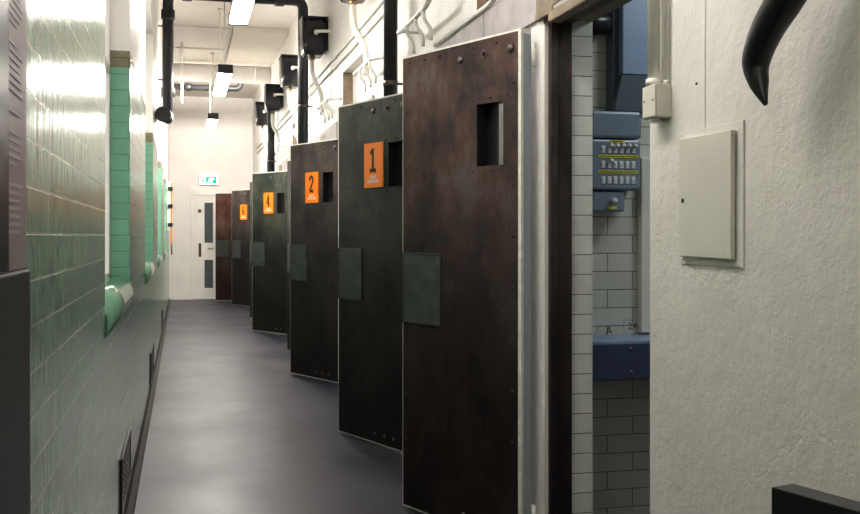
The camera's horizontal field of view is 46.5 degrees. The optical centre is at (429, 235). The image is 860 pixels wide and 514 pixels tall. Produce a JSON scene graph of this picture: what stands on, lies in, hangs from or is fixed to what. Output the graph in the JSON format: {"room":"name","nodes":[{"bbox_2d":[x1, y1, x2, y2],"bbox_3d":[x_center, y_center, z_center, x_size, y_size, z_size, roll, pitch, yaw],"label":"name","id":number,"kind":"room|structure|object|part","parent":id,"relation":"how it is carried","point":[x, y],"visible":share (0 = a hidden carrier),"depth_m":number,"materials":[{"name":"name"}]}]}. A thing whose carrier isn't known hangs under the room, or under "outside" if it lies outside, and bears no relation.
{"room":"prison interior","nodes":[
{"label":"prison interior","id":0,"kind":"room"},
{"bbox_2d":[17,0,168,513],"bbox_3d":[-2.394,-0.730,8.035,0.300,3.900,22.750,0,0,-14],"label":"wall","id":1,"kind":"structure","parent":0,"point":[88,388],"depth_m":2.67,"materials":[{"name":"green tile"}]},
{"bbox_2d":[0,0,25,273],"bbox_3d":[-0.501,-0.433,1.118,0.044,0.950,0.411,0,0,-14],"label":"locker","id":2,"kind":"object","parent":1,"relation":"attached to","point":[12,12],"visible":1,"depth_m":1.21,"materials":[{"name":"grey metal"}]},
{"bbox_2d":[105,0,132,337],"bbox_3d":[-1.286,-0.700,3.972,0.136,2.060,1.590,0,0,-14],"label":"window","id":3,"kind":"structure","parent":1,"relation":"in","point":[118,290],"depth_m":4.68,"materials":[{"name":"green glazed tile"},{"name":"white paint"}]},
{"bbox_3d":[-1.286,0.258,3.972,0.135,0.145,1.588,0,0,-14],"label":"sill","id":4,"kind":"part","parent":3,"relation":"part of","materials":[{"name":"green tile"}]},
{"bbox_2d":[120,427,130,513],"bbox_3d":[-1.311,1.005,4.311,0.010,0.230,0.700,0,0,-14],"label":"air vent","id":5,"kind":"object","parent":1,"relation":"in","point":[125,460],"visible":1,"depth_m":4.23,"materials":[{"name":"grey metal"}]},
{"bbox_2d":[123,299,170,513],"bbox_3d":[-2.231,1.192,8.075,0.036,0.055,22.750,0,0,-14],"label":"baseboard","id":6,"kind":"structure","parent":1,"relation":"attached to","point":[130,504],"depth_m":5.94,"materials":[{"name":"black plastic"}]},
{"bbox_2d":[145,258,154,284],"bbox_3d":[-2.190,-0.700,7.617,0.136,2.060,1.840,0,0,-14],"label":"window sill","id":7,"kind":"structure","parent":1,"relation":"in","point":[149,265],"depth_m":7.45,"materials":[{"name":"white paint"}]},
{"bbox_2d":[150,343,153,384],"bbox_3d":[-2.238,1.020,8.048,0.010,0.240,0.800,0,0,-14],"label":"air vent","id":8,"kind":"object","parent":1,"relation":"in","point":[152,347],"visible":1,"depth_m":7.95,"materials":[{"name":"grey metal"}]},
{"bbox_2d":[158,253,161,266],"bbox_3d":[-3.027,-0.700,10.995,0.136,2.060,1.600,0,0,-14],"label":"window","id":9,"kind":"structure","parent":1,"relation":"in","point":[159,254],"depth_m":10.86,"materials":[{"name":"white paint"}]},
{"bbox_2d":[162,306,163,329],"bbox_3d":[-3.345,1.020,12.513,0.010,0.240,0.700,0,0,-14],"label":"air vent","id":10,"kind":"object","parent":1,"relation":"in","point":[163,306],"visible":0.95,"depth_m":12.33,"materials":[{"name":"grey metal"}]},
{"bbox_2d":[167,182,172,254],"bbox_3d":[-4.222,-0.285,16.226,0.094,1.170,0.370,0,0,-14],"label":"stretcher","id":11,"kind":"object","parent":1,"relation":"hanging from","point":[169,185],"visible":0.99,"depth_m":16.06,"materials":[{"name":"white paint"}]},
{"bbox_2d":[155,0,311,143],"bbox_3d":[-1.869,-1.705,9.821,1.578,1.730,1.475,0,0,-14],"label":"pipe","id":12,"kind":"object","parent":1,"relation":"attached to","point":[164,113],"visible":0.97,"depth_m":10.28,"materials":[{"name":"black metal"}]},
{"bbox_2d":[169,96,252,299],"bbox_3d":[-3.360,-0.730,19.592,3.990,3.900,0.150,0,0,-14],"label":"wall","id":13,"kind":"structure","parent":0,"point":[227,151],"depth_m":19.24,"materials":[{"name":"white paint"}]},
{"bbox_2d":[169,294,189,299],"bbox_3d":[-4.218,1.170,19.292,1.580,0.100,0.020,0,0,-14],"label":"baseboard","id":14,"kind":"structure","parent":13,"relation":"attached to","point":[178,296],"depth_m":19.14,"materials":[{"name":"white paint"}]},
{"bbox_2d":[199,175,218,184],"bbox_3d":[-4.262,-1.080,19.261,0.370,0.200,0.058,0,0,-14],"label":"exit sign","id":15,"kind":"object","parent":13,"relation":"attached to","point":[203,179],"visible":1,"depth_m":19.23,"materials":[{"name":"white paint"}]},
{"bbox_3d":[-4.212,-1.077,19.248,0.210,0.135,0.002,0,0,-14],"label":"sign panel","id":16,"kind":"part","parent":15,"relation":"part of","materials":[{"name":"teal plastic"}]},
{"bbox_2d":[201,172,216,173],"bbox_3d":[-4.260,-1.210,19.255,0.300,0.039,0.070,0,0,-14],"label":"light","id":17,"kind":"object","parent":13,"relation":"attached to","point":[201,172],"visible":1,"depth_m":19.22,"materials":[{"name":"white paint"}]},
{"bbox_2d":[191,189,231,299],"bbox_3d":[-4.062,0.160,19.297,1.085,2.120,0.083,0,0,-14],"label":"door","id":18,"kind":"structure","parent":13,"relation":"in","point":[202,205],"depth_m":19.23,"materials":[{"name":"white paint"}]},
{"bbox_3d":[-4.077,0.180,19.306,0.540,1.640,0.004,0,0,-14],"label":"glass","id":19,"kind":"part","parent":18,"relation":"part of","materials":[{"name":"grey glass"}]},
{"bbox_2d":[160,0,297,97],"bbox_3d":[-0.604,-2.730,8.479,3.990,0.100,23.050,0,0,-14],"label":"ceiling","id":20,"kind":"structure","parent":0,"point":[194,13],"depth_m":12.92,"materials":[{"name":"beige paint"}]},
{"bbox_2d":[181,42,182,102],"bbox_3d":[-3.745,-2.425,15.102,0.040,0.490,2.720,0,0,-14],"label":"pipe","id":21,"kind":"object","parent":20,"relation":"attached to","point":[181,42],"visible":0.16,"depth_m":16.39,"materials":[{"name":"white metal"}]},
{"bbox_2d":[173,0,232,55],"bbox_3d":[-2.916,-2.662,12.671,0.840,0.034,4.400,0,0,-14],"label":"trim","id":22,"kind":"structure","parent":20,"relation":"attached to","point":[175,26],"depth_m":12.87,"materials":[{"name":"beige paint"}]},
{"bbox_2d":[173,83,242,91],"bbox_3d":[-3.694,-2.537,16.599,1.180,0.281,0.126,0,0,-14],"label":"pipe","id":23,"kind":"object","parent":20,"relation":"attached to","point":[187,86],"visible":0.77,"depth_m":16.54,"materials":[{"name":"grey metal"}]},
{"bbox_2d":[205,53,218,131],"bbox_3d":[-3.333,-2.178,15.246,0.152,1.003,1.808,0,0,-14],"label":"ceiling light","id":24,"kind":"object","parent":20,"relation":"hanging from","point":[212,118],"visible":0.93,"depth_m":14.63,"materials":[{"name":"white plastic"}]},
{"bbox_2d":[205,119,216,131],"bbox_3d":[-3.333,-1.702,15.246,0.138,0.044,1.740,0,0,-14],"label":"diffuser","id":25,"kind":"object","parent":24,"relation":"attached to","point":[210,125],"depth_m":15.21,"materials":[{"name":"white plastic"}]},
{"bbox_2d":[173,63,270,83],"bbox_3d":[-3.257,-2.505,15.419,1.578,0.278,0.278,0,0,-14],"label":"duct","id":26,"kind":"object","parent":20,"relation":"attached to","point":[181,71],"visible":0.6,"depth_m":15.33,"materials":[{"name":"white metal"}]},
{"bbox_2d":[213,2,232,96],"bbox_3d":[-2.322,-2.178,11.169,0.152,1.003,1.808,0,0,-14],"label":"ceiling light","id":27,"kind":"object","parent":20,"relation":"hanging from","point":[224,71],"visible":1,"depth_m":10.80,"materials":[{"name":"white plastic"}]},
{"bbox_2d":[213,73,231,95],"bbox_3d":[-2.322,-1.702,11.169,0.138,0.044,1.740,0,0,-14],"label":"diffuser","id":28,"kind":"object","parent":27,"relation":"attached to","point":[221,83],"depth_m":11.09,"materials":[{"name":"white plastic"}]},
{"bbox_2d":[229,0,253,25],"bbox_3d":[-1.311,-2.178,7.093,0.152,1.003,1.808,0,0,-14],"label":"ceiling light","id":29,"kind":"object","parent":20,"relation":"hanging from","point":[240,10],"visible":1,"depth_m":7.52,"materials":[{"name":"white plastic"}]},
{"bbox_2d":[226,26,287,63],"bbox_3d":[-2.446,-2.645,13.972,0.698,0.070,2.300,0,0,-14],"label":"ceiling panel","id":30,"kind":"object","parent":20,"relation":"attached to","point":[247,44],"visible":1,"depth_m":13.63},
{"bbox_2d":[134,299,424,513],"bbox_3d":[-0.604,1.270,8.479,3.990,0.100,23.050,0,0,-14],"label":"floor","id":31,"kind":"structure","parent":0,"point":[232,430],"depth_m":6.00,"materials":[{"name":"grey paint"}]},
{"bbox_2d":[0,269,29,513],"bbox_3d":[-0.482,0.631,1.103,0.075,1.177,0.374,0,0,-14],"label":"cabinet","id":32,"kind":"object","parent":31,"relation":"on","point":[14,284],"visible":0.93,"depth_m":1.17,"materials":[{"name":"black metal"}]},
{"bbox_2d":[772,484,859,513],"bbox_3d":[0.713,0.820,1.466,0.210,0.800,0.500,0,0,-29],"label":"barrier panel","id":33,"kind":"object","parent":31,"relation":"on","point":[790,498],"visible":1,"depth_m":1.62,"materials":[{"name":"black paint"}]},
{"bbox_2d":[396,142,402,185],"bbox_3d":[-0.144,-0.405,5.643,0.005,0.310,0.220,0,0,-34],"label":"shutter","id":34,"kind":"object","parent":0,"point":[399,145],"depth_m":5.68,"materials":[{"name":"black paint"}]},
{"bbox_2d":[487,104,498,165],"bbox_3d":[0.246,-0.405,4.062,0.005,0.310,0.098,0,0,-37],"label":"shutter","id":35,"kind":"object","parent":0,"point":[492,109],"depth_m":4.04,"materials":[{"name":"black paint"}]},
{"bbox_2d":[253,0,859,513],"bbox_3d":[-0.618,-0.730,8.475,0.200,3.900,22.750,0,0,-14],"label":"wall","id":36,"kind":"structure","parent":0,"point":[755,367],"depth_m":2.48,"materials":[{"name":"white paint"}]},
{"bbox_2d":[215,193,231,300],"bbox_3d":[-3.613,0.202,18.523,0.810,2.000,0.078,0,0,20],"label":"door","id":37,"kind":"structure","parent":36,"relation":"in","point":[223,201],"depth_m":18.57,"materials":[{"name":"black paint"}]},
{"bbox_3d":[-3.861,0.229,18.582,0.267,0.297,0.004,0,0,20],"label":"patch plate","id":38,"kind":"part","parent":37,"relation":"part of","materials":[{"name":"grey metal"}]},
{"bbox_2d":[232,189,249,305],"bbox_3d":[-3.166,0.202,17.207,0.078,2.000,0.810,0,0,-44],"label":"door","id":39,"kind":"structure","parent":36,"relation":"in","point":[240,198],"depth_m":17.26,"materials":[{"name":"black paint"}]},
{"bbox_3d":[-3.363,0.229,17.369,0.004,0.297,0.267,0,0,-44],"label":"patch plate","id":40,"kind":"part","parent":39,"relation":"part of","materials":[{"name":"grey metal"}]},
{"bbox_2d":[250,181,251,317],"bbox_3d":[-2.386,0.202,14.330,0.078,2.000,0.810,0,0,-36],"label":"door","id":41,"kind":"structure","parent":36,"relation":"in","point":[250,181],"depth_m":14.60,"materials":[{"name":"black paint"}]},
{"bbox_3d":[-2.556,0.229,14.520,0.004,0.297,0.267,0,0,-36],"label":"patch plate","id":42,"kind":"part","parent":41,"relation":"part of","materials":[{"name":"grey metal"}]},
{"bbox_2d":[254,101,266,154],"bbox_3d":[-2.576,-1.603,15.435,0.253,0.916,0.410,0,0,-14],"label":"cistern","id":43,"kind":"object","parent":36,"relation":"attached to","point":[260,113],"visible":0.62,"depth_m":15.34,"materials":[{"name":"black metal"}]},
{"bbox_2d":[252,171,286,334],"bbox_3d":[-1.970,0.202,12.463,0.078,2.000,0.810,0,0,-43],"label":"door","id":44,"kind":"structure","parent":36,"relation":"in","point":[269,222],"depth_m":12.44,"materials":[{"name":"black paint"}]},
{"bbox_3d":[-2.164,0.229,12.627,0.004,0.297,0.267,0,0,-43],"label":"patch plate","id":45,"kind":"part","parent":44,"relation":"part of","materials":[{"name":"grey metal"}]},
{"bbox_2d":[267,112,276,171],"bbox_3d":[-2.294,-1.330,14.469,0.136,1.020,0.120,0,0,23],"label":"pipe","id":46,"kind":"object","parent":36,"relation":"attached to","point":[271,161],"visible":0.7,"depth_m":14.42,"materials":[{"name":"black metal"}]},
{"bbox_2d":[263,84,283,151],"bbox_3d":[-2.131,-1.603,13.639,0.253,0.916,0.410,0,0,-14],"label":"cistern","id":47,"kind":"object","parent":36,"relation":"attached to","point":[273,93],"visible":0.93,"depth_m":13.55,"materials":[{"name":"black metal"}]},
{"bbox_2d":[276,158,287,170],"bbox_3d":[-2.041,-0.923,13.810,0.034,0.183,1.590,0,0,-14],"label":"trim","id":48,"kind":"structure","parent":36,"relation":"attached to","point":[283,163],"depth_m":13.46,"materials":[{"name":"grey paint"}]},
{"bbox_2d":[279,165,284,212],"bbox_3d":[-1.944,0.120,13.584,0.129,2.200,0.965,0,0,-14],"label":"door","id":49,"kind":"structure","parent":36,"relation":"in","point":[280,166],"depth_m":13.97,"materials":[{"name":"metal"}]},
{"bbox_2d":[281,193,282,212],"bbox_3d":[-1.846,-0.405,12.379,0.005,0.310,0.066,0,0,-43],"label":"shutter","id":50,"kind":"object","parent":36,"relation":"attached to","point":[281,193],"depth_m":12.36,"materials":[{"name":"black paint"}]},
{"bbox_2d":[276,141,290,157],"bbox_3d":[-1.899,-1.117,12.962,0.124,0.175,0.765,0,0,-14],"label":"bracket set","id":51,"kind":"object","parent":36,"relation":"attached to","point":[279,145],"visible":1,"depth_m":12.89,"materials":[{"name":"white metal"}]},
{"bbox_2d":[279,54,297,135],"bbox_3d":[-1.590,-1.603,11.455,0.253,0.916,0.410,0,0,-14],"label":"cistern","id":52,"kind":"object","parent":36,"relation":"attached to","point":[288,63],"visible":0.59,"depth_m":11.37,"materials":[{"name":"black metal"}]},
{"bbox_3d":[-1.605,-2.051,11.502,0.246,0.020,0.312,0,0,-14],"label":"cistern lid","id":53,"kind":"part","parent":52,"relation":"part of","materials":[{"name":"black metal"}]},
{"bbox_2d":[287,160,289,350],"bbox_3d":[-1.290,0.202,10.184,0.078,2.000,0.810,0,0,-28],"label":"door","id":54,"kind":"structure","parent":36,"relation":"in","point":[288,161],"depth_m":10.49,"materials":[{"name":"black paint"}]},
{"bbox_3d":[-1.435,0.229,10.393,0.004,0.297,0.267,0,0,-29],"label":"patch plate","id":55,"kind":"part","parent":54,"relation":"part of","materials":[{"name":"grey metal"}]},
{"bbox_2d":[291,124,309,143],"bbox_3d":[-1.441,-1.117,11.118,0.124,0.175,0.765,0,0,-14],"label":"bracket set","id":56,"kind":"object","parent":36,"relation":"attached to","point":[296,128],"visible":0.34,"depth_m":11.25,"materials":[{"name":"white metal"}]},
{"bbox_2d":[290,138,338,382],"bbox_3d":[-0.958,0.202,8.469,0.078,2.000,0.810,0,0,-38],"label":"door","id":57,"kind":"structure","parent":36,"relation":"in","point":[314,166],"depth_m":8.45,"materials":[{"name":"black paint"}]},
{"bbox_3d":[-1.136,0.229,8.652,0.004,0.297,0.267,0,0,-38],"label":"patch plate","id":58,"kind":"part","parent":57,"relation":"part of","materials":[{"name":"grey metal"}]},
{"bbox_2d":[328,172,332,201],"bbox_3d":[-0.800,-0.405,8.319,0.005,0.310,0.220,0,0,-38],"label":"shutter","id":59,"kind":"object","parent":57,"relation":"attached to","point":[330,174],"depth_m":8.35,"materials":[{"name":"black paint"}]},
{"bbox_2d":[299,15,329,114],"bbox_3d":[-1.096,-1.603,9.466,0.253,0.916,0.410,0,0,-14],"label":"cistern","id":60,"kind":"object","parent":36,"relation":"attached to","point":[314,30],"visible":1,"depth_m":9.38,"materials":[{"name":"black metal"}]},
{"bbox_3d":[-1.111,-2.051,9.512,0.246,0.020,0.312,0,0,-14],"label":"cistern lid","id":61,"kind":"part","parent":60,"relation":"part of","materials":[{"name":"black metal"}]},
{"bbox_2d":[256,0,382,148],"bbox_3d":[-1.289,-1.600,10.704,0.028,0.044,15.600,0,0,-14],"label":"conduit","id":62,"kind":"object","parent":36,"relation":"attached to","point":[380,3],"visible":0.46,"depth_m":8.66,"materials":[{"name":"white metal"}]},
{"bbox_2d":[256,12,382,153],"bbox_3d":[-1.289,-1.510,10.704,0.028,0.044,15.600,0,0,-14],"label":"conduit","id":63,"kind":"object","parent":36,"relation":"attached to","point":[380,16],"visible":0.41,"depth_m":8.61,"materials":[{"name":"white metal"}]},
{"bbox_2d":[313,122,337,141],"bbox_3d":[-1.006,-0.923,9.636,0.034,0.183,1.590,0,0,-14],"label":"trim","id":64,"kind":"structure","parent":36,"relation":"attached to","point":[331,132],"depth_m":9.20,"materials":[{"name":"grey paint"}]},
{"bbox_2d":[316,97,341,122],"bbox_3d":[-0.912,-1.117,8.982,0.124,0.175,0.765,0,0,-14],"label":"bracket set","id":65,"kind":"object","parent":36,"relation":"attached to","point":[326,100],"visible":1,"depth_m":8.91,"materials":[{"name":"white metal"}]},
{"bbox_2d":[340,0,368,75],"bbox_3d":[-0.530,-1.603,7.185,0.253,0.916,0.410,0,0,-14],"label":"pipe","id":66,"kind":"object","parent":36,"relation":"attached to","point":[352,3],"visible":0.94,"depth_m":7.20,"materials":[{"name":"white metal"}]},
{"bbox_2d":[352,55,382,91],"bbox_3d":[-0.418,-1.117,6.993,0.124,0.175,0.765,0,0,-14],"label":"bracket set","id":67,"kind":"object","parent":36,"relation":"attached to","point":[357,71],"visible":0.85,"depth_m":6.92,"materials":[{"name":"white metal"}]},
{"bbox_2d":[338,92,402,451],"bbox_3d":[-0.315,0.202,5.835,0.078,2.000,0.810,0,0,-34],"label":"door","id":68,"kind":"structure","parent":36,"relation":"in","point":[370,250],"depth_m":5.83,"materials":[{"name":"black paint"}]},
{"bbox_3d":[-0.482,0.229,6.028,0.004,0.297,0.267,0,0,-35],"label":"patch plate","id":69,"kind":"part","parent":68,"relation":"part of","materials":[{"name":"grey metal"}]},
{"bbox_2d":[383,0,402,96],"bbox_3d":[-0.213,-1.749,6.108,0.151,1.858,0.095,0,0,-14],"label":"pipe","id":70,"kind":"object","parent":36,"relation":"attached to","point":[390,7],"visible":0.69,"depth_m":6.07,"materials":[{"name":"black metal"}]},
{"bbox_2d":[396,0,432,53],"bbox_3d":[-0.043,-1.545,5.478,0.124,1.031,0.785,0,0,-14],"label":"pipes","id":71,"kind":"object","parent":36,"relation":"attached to","point":[404,28],"visible":1,"depth_m":5.42,"materials":[{"name":"white metal"}]},
{"bbox_2d":[435,13,483,48],"bbox_3d":[0.065,-0.923,5.317,0.034,0.183,1.590,0,0,-14],"label":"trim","id":72,"kind":"structure","parent":36,"relation":"attached to","point":[474,29],"depth_m":4.75,"materials":[{"name":"grey paint"}]},
{"bbox_2d":[433,0,495,46],"bbox_3d":[0.204,-1.062,4.661,0.024,0.099,1.451,0,0,-14],"label":"pipe","id":73,"kind":"object","parent":36,"relation":"attached to","point":[489,3],"visible":1,"depth_m":4.77,"materials":[{"name":"white metal"}]},
{"bbox_2d":[402,28,535,513],"bbox_3d":[0.137,0.202,4.154,0.078,2.000,0.810,0,0,-37],"label":"door","id":74,"kind":"structure","parent":36,"relation":"in","point":[466,255],"depth_m":4.07,"materials":[{"name":"black paint"}]},
{"bbox_3d":[-0.037,0.229,4.341,0.004,0.297,0.267,0,0,-37],"label":"patch plate","id":75,"kind":"part","parent":74,"relation":"part of","materials":[{"name":"grey metal"}]},
{"bbox_2d":[484,0,567,36],"bbox_3d":[0.461,-0.923,3.719,0.034,0.183,1.663,0,0,-14],"label":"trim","id":76,"kind":"structure","parent":36,"relation":"attached to","point":[505,15],"depth_m":4.17,"materials":[{"name":"grey paint"}]},
{"bbox_2d":[535,0,614,513],"bbox_3d":[0.581,0.120,3.401,0.129,2.200,0.968,0,0,-14],"label":"door frame","id":77,"kind":"structure","parent":36,"relation":"in","point":[558,30],"depth_m":3.81,"materials":[{"name":"metal"}]},
{"bbox_2d":[643,0,671,123],"bbox_3d":[0.646,-1.029,2.854,0.053,1.412,0.086,0,0,-14],"label":"junction box","id":78,"kind":"object","parent":36,"relation":"attached to","point":[657,95],"visible":1,"depth_m":2.85,"materials":[{"name":"beige metal"}]},
{"bbox_2d":[693,0,704,129],"bbox_3d":[0.717,-1.133,2.668,0.003,1.694,0.065,0,0,-14],"label":"trim","id":79,"kind":"structure","parent":36,"relation":"attached to","point":[698,5],"depth_m":2.67,"materials":[{"name":"white paint"}]},
{"bbox_2d":[679,120,743,267],"bbox_3d":[0.724,-0.103,2.606,0.019,0.363,0.320,0,0,-14],"label":"access panel","id":80,"kind":"object","parent":36,"relation":"attached to","point":[711,159],"visible":1,"depth_m":2.57,"materials":[{"name":"white paint"}]},
{"bbox_2d":[742,0,806,105],"bbox_3d":[0.788,-0.582,2.087,0.145,0.595,0.343,0,0,-14],"label":"curved arm","id":81,"kind":"object","parent":36,"relation":"attached to","point":[772,19],"visible":1,"depth_m":2.16},
{"bbox_2d":[593,34,649,513],"bbox_3d":[1.386,-0.730,4.465,1.760,3.900,0.200,0,0,-14],"label":"wall partition","id":82,"kind":"structure","parent":0,"point":[621,407],"depth_m":4.21,"materials":[{"name":"white tile"}]},
{"bbox_2d":[593,13,612,34],"bbox_3d":[0.658,-0.875,4.120,0.184,0.118,0.099,0,0,-14],"label":"flexible duct","id":83,"kind":"object","parent":82,"relation":"attached to","point":[602,25],"visible":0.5,"depth_m":4.09,"materials":[{"name":"black paint"}]},
{"bbox_2d":[593,111,640,211],"bbox_3d":[0.750,-0.305,4.131,0.224,0.410,0.142,0,0,-14],"label":"switch panel","id":84,"kind":"object","parent":82,"relation":"attached to","point":[616,149],"visible":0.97,"depth_m":4.08,"materials":[{"name":"blue metal"}]},
{"bbox_2d":[601,176,604,183],"bbox_3d":[0.706,-0.228,4.069,0.017,0.030,0.004,0,0,-14],"label":"switch","id":85,"kind":"object","parent":84,"relation":"attached to","point":[602,177],"depth_m":4.07,"materials":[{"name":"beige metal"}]},
{"bbox_2d":[608,158,613,167],"bbox_3d":[0.736,-0.296,4.068,0.022,0.040,0.023,0,0,-14],"label":"switch","id":86,"kind":"object","parent":84,"relation":"attached to","point":[610,160],"depth_m":4.07,"materials":[{"name":"silver metal"}]},
{"bbox_2d":[608,143,613,152],"bbox_3d":[0.736,-0.358,4.068,0.022,0.040,0.023,0,0,-14],"label":"switch","id":87,"kind":"object","parent":84,"relation":"attached to","point":[610,145],"depth_m":4.07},
{"bbox_3d":[0.750,-0.144,4.078,0.023,0.025,0.039,0,0,-14],"label":"push knob","id":88,"kind":"part","parent":84,"relation":"part of","materials":[{"name":"silver metal"}]},
{"bbox_3d":[0.747,-0.291,4.142,0.220,0.207,0.118,0,0,-14],"label":"panel","id":89,"kind":"part","parent":84,"relation":"part of","materials":[{"name":"blue metal"}]},
{"bbox_2d":[614,143,619,152],"bbox_3d":[0.762,-0.358,4.074,0.022,0.040,0.023,0,0,-14],"label":"switch","id":90,"kind":"object","parent":84,"relation":"attached to","point":[616,145],"depth_m":4.08,"materials":[{"name":"silver metal"}]},
{"bbox_2d":[620,143,625,152],"bbox_3d":[0.788,-0.358,4.081,0.022,0.040,0.023,0,0,-14],"label":"switch","id":91,"kind":"object","parent":84,"relation":"attached to","point":[622,145],"depth_m":4.09,"materials":[{"name":"silver metal"}]},
{"bbox_2d":[626,143,631,152],"bbox_3d":[0.813,-0.358,4.087,0.022,0.040,0.023,0,0,-14],"label":"switch","id":92,"kind":"object","parent":84,"relation":"attached to","point":[628,145],"depth_m":4.09,"materials":[{"name":"silver metal"}]},
{"bbox_2d":[631,161,634,168],"bbox_3d":[0.834,-0.291,4.101,0.017,0.030,0.004,0,0,-14],"label":"switch","id":93,"kind":"object","parent":84,"relation":"attached to","point":[632,162],"depth_m":4.10,"materials":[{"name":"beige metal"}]},
{"bbox_2d":[631,144,637,153],"bbox_3d":[0.839,-0.358,4.093,0.022,0.040,0.023,0,0,-14],"label":"switch","id":94,"kind":"object","parent":84,"relation":"attached to","point":[634,147],"depth_m":4.10,"materials":[{"name":"silver metal"}]},
{"bbox_2d":[593,334,649,379],"bbox_3d":[1.173,0.490,4.183,1.200,0.150,0.244,0,0,-14],"label":"countertop","id":95,"kind":"structure","parent":82,"relation":"attached to","point":[621,356],"depth_m":3.96,"materials":[{"name":"blue metal"}]},
{"bbox_2d":[593,334,649,344],"bbox_3d":[1.172,0.422,4.185,1.200,0.014,0.240,0,0,-14],"label":"countertop","id":96,"kind":"structure","parent":95,"relation":"on","point":[621,338],"depth_m":4.01,"materials":[{"name":"blue metal"}]},
{"bbox_2d":[605,0,646,114],"bbox_3d":[0.833,-0.915,4.165,0.178,0.800,0.115,0,0,-14],"label":"cabinet","id":97,"kind":"object","parent":82,"relation":"attached to","point":[626,41],"visible":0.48,"depth_m":4.12,"materials":[{"name":"blue metal"}]},
{"bbox_2d":[638,157,649,332],"bbox_3d":[0.994,0.039,4.244,0.228,0.738,0.040,0,0,-14],"label":"board","id":98,"kind":"object","parent":82,"relation":"attached to","point":[644,191],"visible":0.34,"depth_m":4.20,"materials":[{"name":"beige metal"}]}
]}

